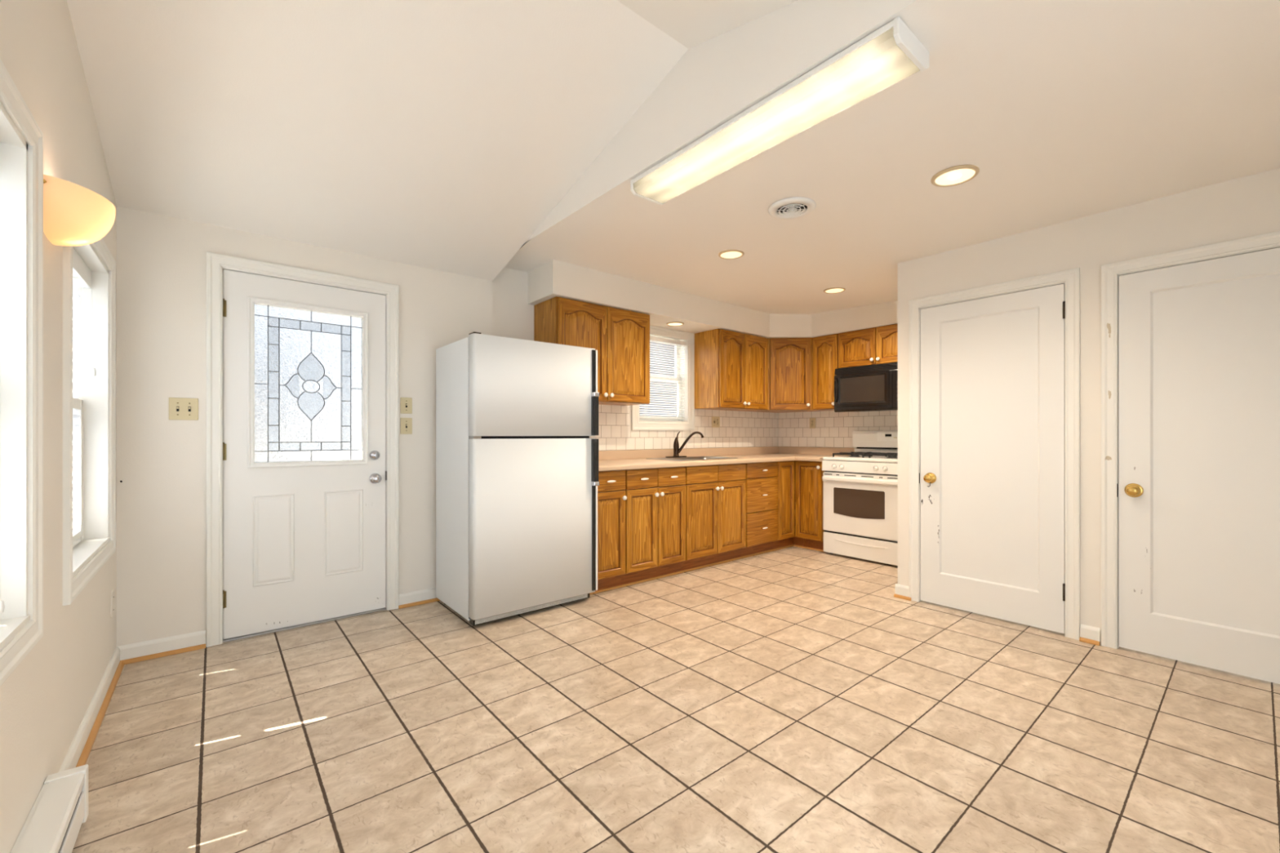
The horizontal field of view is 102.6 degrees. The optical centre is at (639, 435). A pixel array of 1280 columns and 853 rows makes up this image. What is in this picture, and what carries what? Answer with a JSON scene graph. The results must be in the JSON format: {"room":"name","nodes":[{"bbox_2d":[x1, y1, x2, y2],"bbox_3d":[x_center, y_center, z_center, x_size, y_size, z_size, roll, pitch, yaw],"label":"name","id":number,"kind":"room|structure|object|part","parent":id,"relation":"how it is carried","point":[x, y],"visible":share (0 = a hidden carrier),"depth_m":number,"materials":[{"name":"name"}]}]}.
{"room":"kitchen","nodes":[
{"label":"kitchen","id":0,"kind":"room"},
{"bbox_2d":[0,0,116,852],"bbox_3d":[-1.149,-0.299,0.696,0.140,2.850,4.620,0,0,-40],"label":"wall","id":1,"kind":"structure","parent":0,"point":[45,700],"depth_m":1.52,"materials":[{"name":"paint"}]},
{"bbox_2d":[0,58,43,686],"bbox_3d":[-1.345,-0.134,0.946,0.158,1.350,0.985,0,0,-40],"label":"window","id":2,"kind":"structure","parent":1,"relation":"in","point":[21,138],"depth_m":1.30,"materials":[{"name":"white paint"}]},
{"bbox_2d":[0,374,4,613],"bbox_3d":[-1.350,-0.138,0.942,0.095,1.178,0.819,0,0,-40],"label":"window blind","id":3,"kind":"object","parent":2,"relation":"attached to","point":[2,602],"visible":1,"depth_m":1.24,"materials":[{"name":"white plastic"}]},
{"bbox_2d":[9,764,88,852],"bbox_3d":[-1.074,1.049,0.781,0.082,0.153,1.855,0,0,-40],"label":"baseboard heater","id":4,"kind":"object","parent":1,"relation":"attached to","point":[53,824],"visible":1,"depth_m":1.34,"materials":[{"name":"white metal"}]},
{"bbox_3d":[-1.034,1.068,0.788,0.006,0.075,1.815,0,0,-40],"label":"panel","id":5,"kind":"part","parent":4,"relation":"part of","materials":[{"name":"white plastic"}]},
{"bbox_2d":[43,173,115,246],"bbox_3d":[-1.665,-0.633,1.534,0.136,0.138,0.332,0,0,-40],"label":"wall sconce","id":6,"kind":"object","parent":1,"relation":"attached to","point":[74,215],"visible":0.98,"depth_m":1.46,"materials":[{"name":"white glass"}]},
{"bbox_2d":[62,180,115,605],"bbox_3d":[-2.186,-0.134,1.960,0.158,1.350,0.970,0,0,-40],"label":"window","id":7,"kind":"structure","parent":1,"relation":"in","point":[82,562],"depth_m":2.27,"materials":[{"name":"white paint"}]},
{"bbox_3d":[-2.208,0.153,1.942,0.030,0.614,0.808,0,0,-40],"label":"sash","id":8,"kind":"part","parent":7,"relation":"part of","materials":[{"name":"white paint"}]},
{"bbox_2d":[72,247,96,546],"bbox_3d":[-2.193,-0.138,1.954,0.090,1.178,0.804,0,0,-40],"label":"window blind","id":9,"kind":"object","parent":7,"relation":"attached to","point":[82,273],"visible":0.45,"depth_m":2.17,"materials":[{"name":"white plastic"}]},
{"bbox_3d":[-2.207,0.445,1.942,0.045,0.012,0.695,0,0,-40],"label":"rail","id":10,"kind":"part","parent":9,"relation":"part of","materials":[{"name":"white plastic"}]},
{"bbox_3d":[-2.353,-0.123,2.159,0.002,1.143,0.002,0,0,-40],"label":"ladder cord","id":11,"kind":"part","parent":9,"relation":"part of","materials":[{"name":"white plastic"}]},
{"bbox_3d":[-2.370,-0.464,2.223,0.018,0.420,0.018,0,0,-40],"label":"pull cord","id":12,"kind":"part","parent":9,"relation":"part of","materials":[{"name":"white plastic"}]},
{"bbox_2d":[58,646,124,772],"bbox_3d":[-2.124,1.082,2.004,0.030,0.088,1.360,0,0,-40],"label":"baseboard","id":13,"kind":"structure","parent":1,"relation":"attached to","point":[79,750],"depth_m":1.96,"materials":[{"name":"white paint"}]},
{"bbox_3d":[-2.119,1.115,2.009,0.016,0.019,1.360,0,0,-40],"label":"shoe moulding","id":14,"kind":"part","parent":13,"relation":"part of","materials":[{"name":"brown wood"}]},
{"bbox_2d":[111,589,114,617],"bbox_3d":[-2.475,0.791,2.409,0.007,0.120,0.070,0,0,-40],"label":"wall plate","id":15,"kind":"object","parent":1,"relation":"attached to","point":[113,590],"visible":1,"depth_m":2.40,"materials":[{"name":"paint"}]},
{"bbox_2d":[116,205,758,646],"bbox_3d":[-0.514,-0.299,4.335,5.765,2.850,0.170,0,0,-40],"label":"wall","id":16,"kind":"structure","parent":0,"point":[162,260],"depth_m":2.69,"materials":[{"name":"paint"}]},
{"bbox_2d":[117,630,205,664],"bbox_3d":[-2.432,1.082,2.613,0.335,0.088,0.030,0,0,-40],"label":"baseboard","id":17,"kind":"structure","parent":16,"relation":"attached to","point":[173,645],"depth_m":2.61,"materials":[{"name":"white paint"}]},
{"bbox_3d":[-2.427,1.115,2.608,0.335,0.019,0.016,0,0,-40],"label":"shoe moulding","id":18,"kind":"part","parent":17,"relation":"part of","materials":[{"name":"brown wood"}]},
{"bbox_2d":[168,397,198,420],"bbox_3d":[-2.375,-0.136,2.669,0.116,0.115,0.018,0,0,-40],"label":"light switch","id":19,"kind":"object","parent":16,"relation":"attached to","point":[180,408],"visible":1,"depth_m":2.67,"materials":[{"name":"beige plastic"}]},
{"bbox_2d":[206,251,399,647],"bbox_3d":[-1.975,0.076,3.075,0.955,2.100,0.183,0,0,-40],"label":"door","id":20,"kind":"structure","parent":16,"relation":"in","point":[303,364],"depth_m":3.01,"materials":[{"name":"white paint"}]},
{"bbox_3d":[-2.092,0.596,2.932,0.195,0.510,0.006,0,0,-40],"label":"raised panel","id":21,"kind":"part","parent":20,"relation":"part of","materials":[{"name":"white paint"}]},
{"bbox_3d":[-1.949,-0.294,3.046,0.605,0.956,0.012,0,0,-40],"label":"glazing frame","id":22,"kind":"part","parent":20,"relation":"part of","materials":[{"name":"white glass"}]},
{"bbox_3d":[-1.968,-0.294,3.068,0.545,0.896,0.005,0,0,-40],"label":"glass panel","id":23,"kind":"part","parent":20,"relation":"part of","materials":[{"name":"clear glass"}]},
{"bbox_3d":[-1.821,0.596,3.157,0.210,0.510,0.006,0,0,-40],"label":"raised panel","id":24,"kind":"part","parent":20,"relation":"part of","materials":[{"name":"white paint"}]},
{"bbox_3d":[-1.671,0.276,3.247,0.066,0.066,0.059,0,0,-40],"label":"knob","id":25,"kind":"part","parent":20,"relation":"part of","materials":[{"name":"silver metal"}]},
{"bbox_2d":[400,397,412,413],"bbox_3d":[-1.533,-0.194,3.368,0.073,0.105,0.018,0,0,-40],"label":"light switch","id":26,"kind":"object","parent":16,"relation":"attached to","point":[406,403],"visible":1,"depth_m":3.37,"materials":[{"name":"beige plastic"}]},
{"bbox_2d":[400,417,412,434],"bbox_3d":[-1.533,-0.060,3.368,0.073,0.107,0.018,0,0,-40],"label":"light switch","id":27,"kind":"object","parent":16,"relation":"attached to","point":[406,424],"visible":1,"depth_m":3.37,"materials":[{"name":"beige plastic"}]},
{"bbox_2d":[398,587,440,608],"bbox_3d":[-1.322,1.082,3.534,0.640,0.088,0.030,0,0,-40],"label":"baseboard","id":28,"kind":"structure","parent":16,"relation":"attached to","point":[428,595],"depth_m":3.40,"materials":[{"name":"white paint"}]},
{"bbox_3d":[-1.317,1.115,3.529,0.640,0.019,0.016,0,0,-40],"label":"shoe moulding","id":29,"kind":"part","parent":28,"relation":"part of","materials":[{"name":"brown wood"}]},
{"bbox_2d":[533,296,649,405],"bbox_3d":[-0.358,-0.637,4.139,0.895,0.750,0.390,0,0,-40],"label":"upper cabinet","id":30,"kind":"object","parent":16,"relation":"attached to","point":[620,338],"visible":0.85,"depth_m":4.02,"materials":[{"name":"brown wood"}]},
{"bbox_3d":[-0.430,-0.637,3.879,0.436,0.738,0.019,0,0,-40],"label":"door","id":31,"kind":"part","parent":30,"relation":"part of","materials":[{"name":"brown wood"}]},
{"bbox_3d":[-0.089,-0.637,4.162,0.436,0.738,0.019,0,0,-40],"label":"door","id":32,"kind":"part","parent":30,"relation":"part of","materials":[{"name":"brown wood"}]},
{"bbox_2d":[631,325,694,431],"bbox_3d":[0.190,-0.529,4.923,0.800,0.970,0.164,0,0,-40],"label":"window","id":33,"kind":"structure","parent":16,"relation":"in","point":[687,424],"depth_m":5.07,"materials":[{"name":"white paint"}]},
{"bbox_3d":[0.172,-0.355,4.944,0.618,0.439,0.030,0,0,-40],"label":"sash","id":34,"kind":"part","parent":33,"relation":"part of","materials":[{"name":"white paint"}]},
{"bbox_2d":[640,336,685,418],"bbox_3d":[0.204,-0.543,4.906,0.612,0.766,0.048,0,0,-40],"label":"window blind","id":35,"kind":"object","parent":33,"relation":"attached to","point":[655,340],"visible":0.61,"depth_m":4.93,"materials":[{"name":"white plastic"}]},
{"bbox_3d":[0.204,-0.166,4.906,0.604,0.012,0.022,0,0,-40],"label":"rail","id":36,"kind":"part","parent":35,"relation":"part of","materials":[{"name":"white plastic"}]},
{"bbox_3d":[0.153,-0.746,4.967,0.618,0.424,0.030,0,0,-40],"label":"sash","id":37,"kind":"part","parent":33,"relation":"part of","materials":[{"name":"white paint"}]},
{"bbox_2d":[589,404,778,450],"bbox_3d":[0.441,-0.442,5.051,3.100,1.145,0.008,0,0,-40],"label":"wall tiles","id":38,"kind":"structure","parent":16,"relation":"attached to","point":[737,428],"depth_m":5.19,"materials":[{"name":"white tile"}]},
{"bbox_2d":[711,416,719,427],"bbox_3d":[0.791,-0.136,5.325,0.120,0.115,0.018,0,0,-40],"label":"outlet","id":39,"kind":"object","parent":38,"relation":"attached to","point":[715,420],"visible":1,"depth_m":5.33,"materials":[{"name":"beige plastic"}]},
{"bbox_2d":[694,328,768,411],"bbox_3d":[0.942,-0.637,5.218,0.755,0.750,0.390,0,0,-40],"label":"upper cabinet","id":40,"kind":"object","parent":16,"relation":"attached to","point":[731,367],"visible":1,"depth_m":5.03,"materials":[{"name":"brown wood"}]},
{"bbox_3d":[0.897,-0.637,4.981,0.366,0.738,0.019,0,0,-40],"label":"door","id":41,"kind":"part","parent":40,"relation":"part of","materials":[{"name":"brown wood"}]},
{"bbox_3d":[1.184,-0.637,5.219,0.366,0.738,0.019,0,0,-40],"label":"door","id":42,"kind":"part","parent":40,"relation":"part of","materials":[{"name":"brown wood"}]},
{"bbox_2d":[745,337,825,413],"bbox_3d":[1.583,-0.637,5.570,0.678,0.750,0.666,0,0,-40],"label":"upper cabinet","id":43,"kind":"object","parent":16,"relation":"attached to","point":[789,359],"visible":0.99,"depth_m":5.32,"materials":[{"name":"brown wood"}]},
{"bbox_3d":[1.558,-0.637,5.324,0.407,0.738,0.019,0,0,4],"label":"door","id":44,"kind":"part","parent":43,"relation":"part of","materials":[{"name":"brown wood"}]},
{"bbox_2d":[66,0,916,280],"bbox_3d":[-0.421,-1.378,1.365,2.035,0.555,4.720,0,0,-40],"label":"ceiling","id":45,"kind":"structure","parent":0,"point":[445,135],"depth_m":2.19,"materials":[{"name":"paint"}]},
{"bbox_2d":[71,546,1279,852],"bbox_3d":[0.961,1.156,2.558,5.765,0.060,4.790,0,0,-40],"label":"floor","id":46,"kind":"structure","parent":0,"point":[784,700],"depth_m":1.93,"materials":[{"name":"tile"}]},
{"bbox_2d":[435,331,599,626],"bbox_3d":[-0.822,0.265,3.455,0.857,1.722,0.692,0,0,-40],"label":"refrigerator","id":47,"kind":"object","parent":46,"relation":"on","point":[517,460],"visible":1,"depth_m":3.19,"materials":[{"name":"white metal"}]},
{"bbox_3d":[-0.650,0.543,3.244,0.852,1.042,0.072,0,0,-40],"label":"door","id":48,"kind":"part","parent":47,"relation":"part of","materials":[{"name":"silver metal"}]},
{"bbox_3d":[-0.650,-0.290,3.244,0.852,0.592,0.072,0,0,-40],"label":"freezer door","id":49,"kind":"part","parent":47,"relation":"part of","materials":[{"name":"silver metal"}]},
{"bbox_3d":[-0.301,0.170,3.464,0.042,0.288,0.035,0,0,-40],"label":"handle","id":50,"kind":"part","parent":47,"relation":"part of","materials":[{"name":"black plastic"}]},
{"bbox_3d":[-0.301,-0.130,3.464,0.042,0.263,0.035,0,0,-40],"label":"handle","id":51,"kind":"part","parent":47,"relation":"part of","materials":[{"name":"black plastic"}]},
{"bbox_2d":[590,470,626,595],"bbox_3d":[-0.416,0.689,3.895,0.305,0.874,0.691,0,0,-40],"label":"base cabinet","id":52,"kind":"object","parent":46,"relation":"on","point":[611,497],"visible":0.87,"depth_m":3.68,"materials":[{"name":"brown wood"}]},
{"bbox_3d":[-0.254,1.118,3.700,0.305,0.016,0.011,0,0,-40],"label":"shoe moulding","id":53,"kind":"part","parent":52,"relation":"part of","materials":[{"name":"brown wood"}]},
{"bbox_3d":[-0.222,0.328,3.661,0.292,0.141,0.019,0,0,-40],"label":"drawer","id":54,"kind":"part","parent":52,"relation":"part of","materials":[{"name":"brown wood"}]},
{"bbox_3d":[-0.222,0.709,3.661,0.292,0.609,0.019,0,0,-40],"label":"door","id":55,"kind":"part","parent":52,"relation":"part of","materials":[{"name":"brown wood"}]},
{"bbox_2d":[621,466,685,586],"bbox_3d":[-0.061,0.689,4.190,0.617,0.874,0.691,0,0,-40],"label":"base cabinet","id":56,"kind":"object","parent":46,"relation":"on","point":[655,501],"visible":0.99,"depth_m":3.94,"materials":[{"name":"brown wood"}]},
{"bbox_3d":[0.015,0.709,3.859,0.300,0.609,0.019,0,0,-40],"label":"door","id":57,"kind":"part","parent":56,"relation":"part of","materials":[{"name":"brown wood"}]},
{"bbox_3d":[0.015,0.328,3.859,0.300,0.141,0.019,0,0,-40],"label":"drawer","id":58,"kind":"part","parent":56,"relation":"part of","materials":[{"name":"brown wood"}]},
{"bbox_3d":[0.101,1.118,3.994,0.617,0.016,0.011,0,0,-40],"label":"shoe moulding","id":59,"kind":"part","parent":56,"relation":"part of","materials":[{"name":"brown wood"}]},
{"bbox_3d":[0.250,0.328,4.053,0.299,0.141,0.019,0,0,-40],"label":"drawer","id":60,"kind":"part","parent":56,"relation":"part of","materials":[{"name":"brown wood"}]},
{"bbox_3d":[0.250,0.709,4.053,0.299,0.609,0.019,0,0,-40],"label":"door","id":61,"kind":"part","parent":56,"relation":"part of","materials":[{"name":"brown wood"}]},
{"bbox_2d":[680,463,746,573],"bbox_3d":[0.470,0.689,4.631,0.764,0.874,0.690,0,0,-40],"label":"base cabinet","id":62,"kind":"object","parent":46,"relation":"on","point":[716,495],"visible":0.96,"depth_m":4.37,"materials":[{"name":"brown wood"}]},
{"bbox_3d":[0.518,0.328,4.276,0.373,0.141,0.019,0,0,-40],"label":"false drawer","id":63,"kind":"part","parent":62,"relation":"part of","materials":[{"name":"brown wood"}]},
{"bbox_3d":[0.518,0.709,4.276,0.373,0.609,0.019,0,0,-40],"label":"door","id":64,"kind":"part","parent":62,"relation":"part of","materials":[{"name":"brown wood"}]},
{"bbox_3d":[0.632,1.118,4.435,0.764,0.016,0.011,0,0,-40],"label":"shoe moulding","id":65,"kind":"part","parent":62,"relation":"part of","materials":[{"name":"brown wood"}]},
{"bbox_3d":[0.809,0.328,4.518,0.372,0.141,0.019,0,0,-40],"label":"false drawer","id":66,"kind":"part","parent":62,"relation":"part of","materials":[{"name":"brown wood"}]},
{"bbox_3d":[0.809,0.709,4.518,0.372,0.609,0.019,0,0,-40],"label":"door","id":67,"kind":"part","parent":62,"relation":"part of","materials":[{"name":"brown wood"}]},
{"bbox_2d":[741,461,777,558],"bbox_3d":[0.951,0.689,5.029,0.485,0.874,0.691,0,0,-40],"label":"base cabinet","id":68,"kind":"object","parent":46,"relation":"on","point":[762,479],"visible":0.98,"depth_m":4.78,"materials":[{"name":"brown wood"}]},
{"bbox_3d":[1.113,1.118,4.834,0.485,0.016,0.011,0,0,-40],"label":"shoe moulding","id":69,"kind":"part","parent":68,"relation":"part of","materials":[{"name":"brown wood"}]},
{"bbox_3d":[1.144,0.864,4.795,0.471,0.299,0.019,0,0,-40],"label":"drawer","id":70,"kind":"part","parent":68,"relation":"part of","materials":[{"name":"brown wood"}]},
{"bbox_3d":[1.144,0.557,4.795,0.471,0.304,0.019,0,0,-40],"label":"drawer","id":71,"kind":"part","parent":68,"relation":"part of","materials":[{"name":"brown wood"}]},
{"bbox_3d":[1.144,0.328,4.795,0.471,0.141,0.019,0,0,-40],"label":"drawer","id":72,"kind":"part","parent":68,"relation":"part of","materials":[{"name":"brown wood"}]},
{"bbox_2d":[773,460,825,551],"bbox_3d":[1.578,0.689,5.380,0.928,0.874,0.954,0,0,-40],"label":"base cabinet","id":73,"kind":"object","parent":46,"relation":"on","point":[800,483],"visible":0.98,"depth_m":5.02,"materials":[{"name":"brown wood"}]},
{"bbox_2d":[599,446,854,471],"bbox_3d":[0.743,0.192,4.680,3.090,0.118,0.946,0,0,-40],"label":"countertop","id":74,"kind":"structure","parent":73,"relation":"on","point":[621,460],"depth_m":4.84,"materials":[{"name":"beige laminate"}]},
{"bbox_2d":[665,431,703,457],"bbox_3d":[0.403,0.086,4.775,0.363,0.239,0.150,0,0,-11],"label":"faucet","id":75,"kind":"object","parent":74,"relation":"on","point":[677,450],"visible":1,"depth_m":4.75,"materials":[{"name":"brown metal"}]},
{"bbox_3d":[0.336,0.200,4.762,0.250,0.010,0.056,0,0,-40],"label":"deck plate","id":76,"kind":"part","parent":75,"relation":"part of","materials":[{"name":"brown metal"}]},
{"bbox_3d":[0.469,0.068,4.755,0.250,0.202,0.029,0,0,4],"label":"spout","id":77,"kind":"part","parent":75,"relation":"part of","materials":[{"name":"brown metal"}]},
{"bbox_2d":[646,456,737,461],"bbox_3d":[0.474,0.227,4.636,0.750,0.044,0.470,0,0,-40],"label":"sink","id":78,"kind":"object","parent":74,"relation":"in","point":[687,458],"visible":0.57,"depth_m":4.69,"materials":[{"name":"silver metal"}]},
{"bbox_3d":[1.437,0.636,5.038,0.262,0.756,0.019,0,0,-40],"label":"door","id":79,"kind":"part","parent":73,"relation":"part of","materials":[{"name":"brown wood"}]},
{"bbox_3d":[1.542,1.118,4.963,0.340,0.016,0.360,0,0,-40],"label":"shoe moulding","id":80,"kind":"part","parent":73,"relation":"part of","materials":[{"name":"brown wood"}]},
{"bbox_3d":[1.650,0.636,5.013,0.019,0.756,0.288,0,0,-40],"label":"door","id":81,"kind":"part","parent":73,"relation":"part of","materials":[{"name":"brown wood"}]},
{"bbox_2d":[822,430,897,565],"bbox_3d":[2.213,0.540,4.774,0.703,1.172,0.762,0,0,-40],"label":"gas range","id":82,"kind":"object","parent":46,"relation":"on","point":[860,488],"visible":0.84,"depth_m":4.61,"materials":[{"name":"white metal"}]},
{"bbox_3d":[1.792,0.292,4.759,0.036,0.049,0.049,0,0,-40],"label":"knob","id":83,"kind":"part","parent":82,"relation":"part of","materials":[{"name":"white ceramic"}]},
{"bbox_3d":[1.840,0.292,4.701,0.036,0.049,0.049,0,0,-40],"label":"knob","id":84,"kind":"part","parent":82,"relation":"part of","materials":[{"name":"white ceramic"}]},
{"bbox_3d":[2.034,0.194,4.852,0.100,0.025,0.100,0,0,-40],"label":"burner","id":85,"kind":"part","parent":82,"relation":"part of","materials":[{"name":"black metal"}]},
{"bbox_3d":[1.962,0.410,4.566,0.036,0.052,0.734,0,0,-40],"label":"handle","id":86,"kind":"part","parent":82,"relation":"part of","materials":[{"name":"white metal"}]},
{"bbox_3d":[1.991,0.285,4.590,0.060,0.102,0.758,0,0,-40],"label":"control panel","id":87,"kind":"part","parent":82,"relation":"part of","materials":[{"name":"white ceramic"}]},
{"bbox_3d":[1.993,0.624,4.592,0.050,0.553,0.754,0,0,-40],"label":"oven door","id":88,"kind":"part","parent":82,"relation":"part of","materials":[{"name":"white metal"}]},
{"bbox_2d":[822,455,897,462],"bbox_3d":[2.207,0.220,4.769,0.598,0.028,0.762,0,0,-40],"label":"cooktop","id":89,"kind":"object","parent":82,"relation":"in","point":[847,459],"depth_m":4.65,"materials":[{"name":"white metal"}]},
{"bbox_3d":[1.995,1.012,4.594,0.044,0.192,0.754,0,0,-40],"label":"storage drawer","id":90,"kind":"part","parent":82,"relation":"part of","materials":[{"name":"white metal"}]},
{"bbox_3d":[2.041,0.292,4.459,0.036,0.049,0.049,0,0,-40],"label":"knob","id":91,"kind":"part","parent":82,"relation":"part of","materials":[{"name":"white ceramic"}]},
{"bbox_3d":[2.092,0.292,4.397,0.036,0.049,0.049,0,0,-40],"label":"knob","id":92,"kind":"part","parent":82,"relation":"part of","materials":[{"name":"white plastic"}]},
{"bbox_3d":[2.424,0.016,4.912,0.004,0.090,0.305,0,0,-40],"label":"clock panel","id":93,"kind":"part","parent":82,"relation":"part of","materials":[{"name":"white plastic"}]},
{"bbox_3d":[2.257,0.194,4.582,0.100,0.025,0.100,0,0,-40],"label":"burner","id":94,"kind":"part","parent":82,"relation":"part of","materials":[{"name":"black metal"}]},
{"bbox_2d":[504,0,1279,314],"bbox_3d":[1.756,-1.227,3.192,3.650,0.065,4.750,0,0,-40],"label":"ceiling","id":95,"kind":"structure","parent":0,"point":[1064,110],"depth_m":2.23,"materials":[{"name":"paint"}]},
{"bbox_2d":[527,259,897,337],"bbox_3d":[1.021,-1.164,4.235,3.250,0.300,2.005,0,0,-40],"label":"soffit","id":96,"kind":"structure","parent":95,"relation":"attached to","point":[553,278],"depth_m":4.57,"materials":[{"name":"paint"}]},
{"bbox_2d":[666,321,684,326],"bbox_3d":[0.322,-1.011,4.665,0.160,0.011,0.160,0,0,-40],"label":"recessed light","id":97,"kind":"object","parent":96,"relation":"attached to","point":[672,323],"visible":1,"depth_m":4.65,"materials":[{"name":"beige"}]},
{"bbox_2d":[718,249,744,259],"bbox_3d":[0.627,-1.241,3.524,0.176,0.011,0.176,0,0,-40],"label":"recessed light","id":98,"kind":"object","parent":95,"relation":"in","point":[727,254],"visible":1,"depth_m":3.52,"materials":[{"name":"beige"}]},
{"bbox_2d":[630,16,928,205],"bbox_3d":[0.449,-1.220,2.100,0.226,0.068,1.286,0,0,-40],"label":"fluorescent light","id":99,"kind":"object","parent":95,"relation":"attached to","point":[892,53],"visible":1,"depth_m":1.89,"materials":[{"name":"white plastic"}]},
{"bbox_2d":[768,196,816,218],"bbox_3d":[0.825,-1.223,2.784,0.250,0.022,0.250,0,0,-40],"label":"ceiling vent","id":100,"kind":"object","parent":95,"relation":"in","point":[798,206],"visible":1,"depth_m":2.76,"materials":[{"name":"white plastic"}]},
{"bbox_2d":[823,287,845,293],"bbox_3d":[1.651,-1.228,4.352,0.176,0.011,0.176,0,0,-40],"label":"recessed light","id":101,"kind":"object","parent":95,"relation":"in","point":[833,290],"visible":1,"depth_m":4.35,"materials":[{"name":"beige"}]},
{"bbox_2d":[930,164,979,186],"bbox_3d":[1.486,-1.220,2.422,0.196,0.012,0.196,0,0,-40],"label":"recessed light","id":102,"kind":"object","parent":95,"relation":"in","point":[961,174],"visible":1,"depth_m":2.41,"materials":[{"name":"beige"}]},
{"bbox_3d":[1.486,-1.218,2.422,0.052,0.007,0.052,0,0,-40],"label":"bulb","id":103,"kind":"part","parent":102,"relation":"part of","materials":[{"name":"white glass"}]},
{"bbox_2d":[897,168,1279,644],"bbox_3d":[2.687,-0.174,2.596,0.120,2.600,2.645,0,0,-40],"label":"wall","id":104,"kind":"structure","parent":0,"point":[1249,206],"depth_m":2.80,"materials":[{"name":"paint"}]},
{"bbox_2d":[893,583,911,600],"bbox_3d":[1.811,1.082,3.533,0.030,0.088,0.110,0,0,-40],"label":"baseboard","id":105,"kind":"structure","parent":104,"relation":"attached to","point":[901,592],"depth_m":3.54,"materials":[{"name":"white paint"}]},
{"bbox_3d":[1.806,1.115,3.528,0.016,0.019,0.110,0,0,-40],"label":"shoe moulding","id":106,"kind":"part","parent":105,"relation":"part of","materials":[{"name":"brown wood"}]},
{"bbox_2d":[908,267,1079,639],"bbox_3d":[2.158,0.103,3.188,0.177,2.045,0.898,0,0,-40],"label":"door","id":107,"kind":"structure","parent":104,"relation":"in","point":[994,369],"depth_m":3.12,"materials":[{"name":"white paint"}]},
{"bbox_3d":[1.911,0.286,3.394,0.059,0.072,0.072,0,0,-40],"label":"knob","id":108,"kind":"part","parent":107,"relation":"part of","materials":[{"name":"gold metal"}]},
{"bbox_2d":[1079,623,1100,645],"bbox_3d":[2.437,1.082,2.779,0.030,0.088,0.082,0,0,-40],"label":"baseboard","id":109,"kind":"structure","parent":104,"relation":"attached to","point":[1088,634],"depth_m":2.78,"materials":[{"name":"white paint"}]},
{"bbox_3d":[2.432,1.115,2.774,0.016,0.019,0.082,0,0,-40],"label":"shoe moulding","id":110,"kind":"part","parent":109,"relation":"part of","materials":[{"name":"brown wood"}]},
{"bbox_2d":[1101,231,1279,684],"bbox_3d":[2.801,0.108,2.414,0.177,2.035,0.936,0,0,-40],"label":"door","id":111,"kind":"structure","parent":104,"relation":"in","point":[1190,337],"depth_m":2.50,"materials":[{"name":"paint"}]},
{"bbox_3d":[2.537,0.286,2.639,0.059,0.072,0.072,0,0,-40],"label":"knob","id":112,"kind":"part","parent":111,"relation":"part of","materials":[{"name":"gold metal"}]},
{"bbox_3d":[3.170,-0.174,4.300,0.140,2.600,4.650,0,0,-40],"label":"wall","id":113,"kind":"structure","parent":0,"visible":0},
{"bbox_2d":[812,333,838,410],"bbox_3d":[1.994,-0.637,5.300,0.390,0.750,0.285,0,0,-40],"label":"upper cabinet","id":114,"kind":"object","parent":113,"relation":"attached to","point":[824,348],"visible":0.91,"depth_m":5.20,"materials":[{"name":"brown wood"}]},
{"bbox_2d":[778,410,897,447],"bbox_3d":[2.268,-0.072,5.270,0.008,0.405,1.990,0,0,-40],"label":"wall tiles","id":115,"kind":"structure","parent":113,"relation":"attached to","point":[833,429],"depth_m":5.54,"materials":[{"name":"white tile"}]},
{"bbox_2d":[809,417,815,428],"bbox_3d":[1.912,-0.132,5.686,0.010,0.115,0.073,0,0,-40],"label":"outlet","id":116,"kind":"object","parent":115,"relation":"attached to","point":[812,420],"visible":1,"depth_m":5.68,"materials":[{"name":"beige plastic"}]},
{"bbox_2d":[834,362,897,412],"bbox_3d":[2.296,-0.440,4.872,0.472,0.427,0.755,0,0,-40],"label":"microwave","id":117,"kind":"object","parent":113,"relation":"attached to","point":[871,388],"visible":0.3,"depth_m":4.79,"materials":[{"name":"black plastic"}]},
{"bbox_3d":[1.911,-0.441,5.005,0.049,0.241,0.016,0,0,-36],"label":"handle","id":118,"kind":"part","parent":117,"relation":"part of","materials":[{"name":"black plastic"}]},
{"bbox_3d":[2.346,-0.407,4.547,0.043,0.362,0.192,0,0,-40],"label":"control panel","id":119,"kind":"part","parent":117,"relation":"part of","materials":[{"name":"black plastic"}]},
{"bbox_2d":[838,324,897,368],"bbox_3d":[2.329,-0.834,4.897,0.390,0.356,0.762,0,0,-40],"label":"upper cabinet","id":120,"kind":"object","parent":113,"relation":"attached to","point":[874,345],"visible":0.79,"depth_m":4.85,"materials":[{"name":"brown wood"}]},
{"bbox_3d":[2.090,-0.834,4.943,0.019,0.344,0.370,0,0,-40],"label":"door","id":121,"kind":"part","parent":120,"relation":"part of","materials":[{"name":"brown wood"}]},
{"bbox_3d":[2.330,-0.834,4.654,0.019,0.344,0.370,0,0,-40],"label":"door","id":122,"kind":"part","parent":120,"relation":"part of","materials":[{"name":"brown wood"}]},
{"label":"outside","id":123,"kind":"structure","parent":0,"visible":0},
{"bbox_3d":[-14.827,1.356,21.722,45.000,0.060,44.750,0,0,-40],"label":"ground","id":124,"kind":"structure","parent":123,"visible":0},
{"bbox_2d":[640,341,676,417],"bbox_3d":[-0.610,-0.824,10.975,5.050,4.300,3.850,0,0,-40],"label":"house","id":125,"kind":"structure","parent":124,"relation":"on","point":[653,341],"depth_m":9.79,"materials":[{"name":"white"}]}
]}

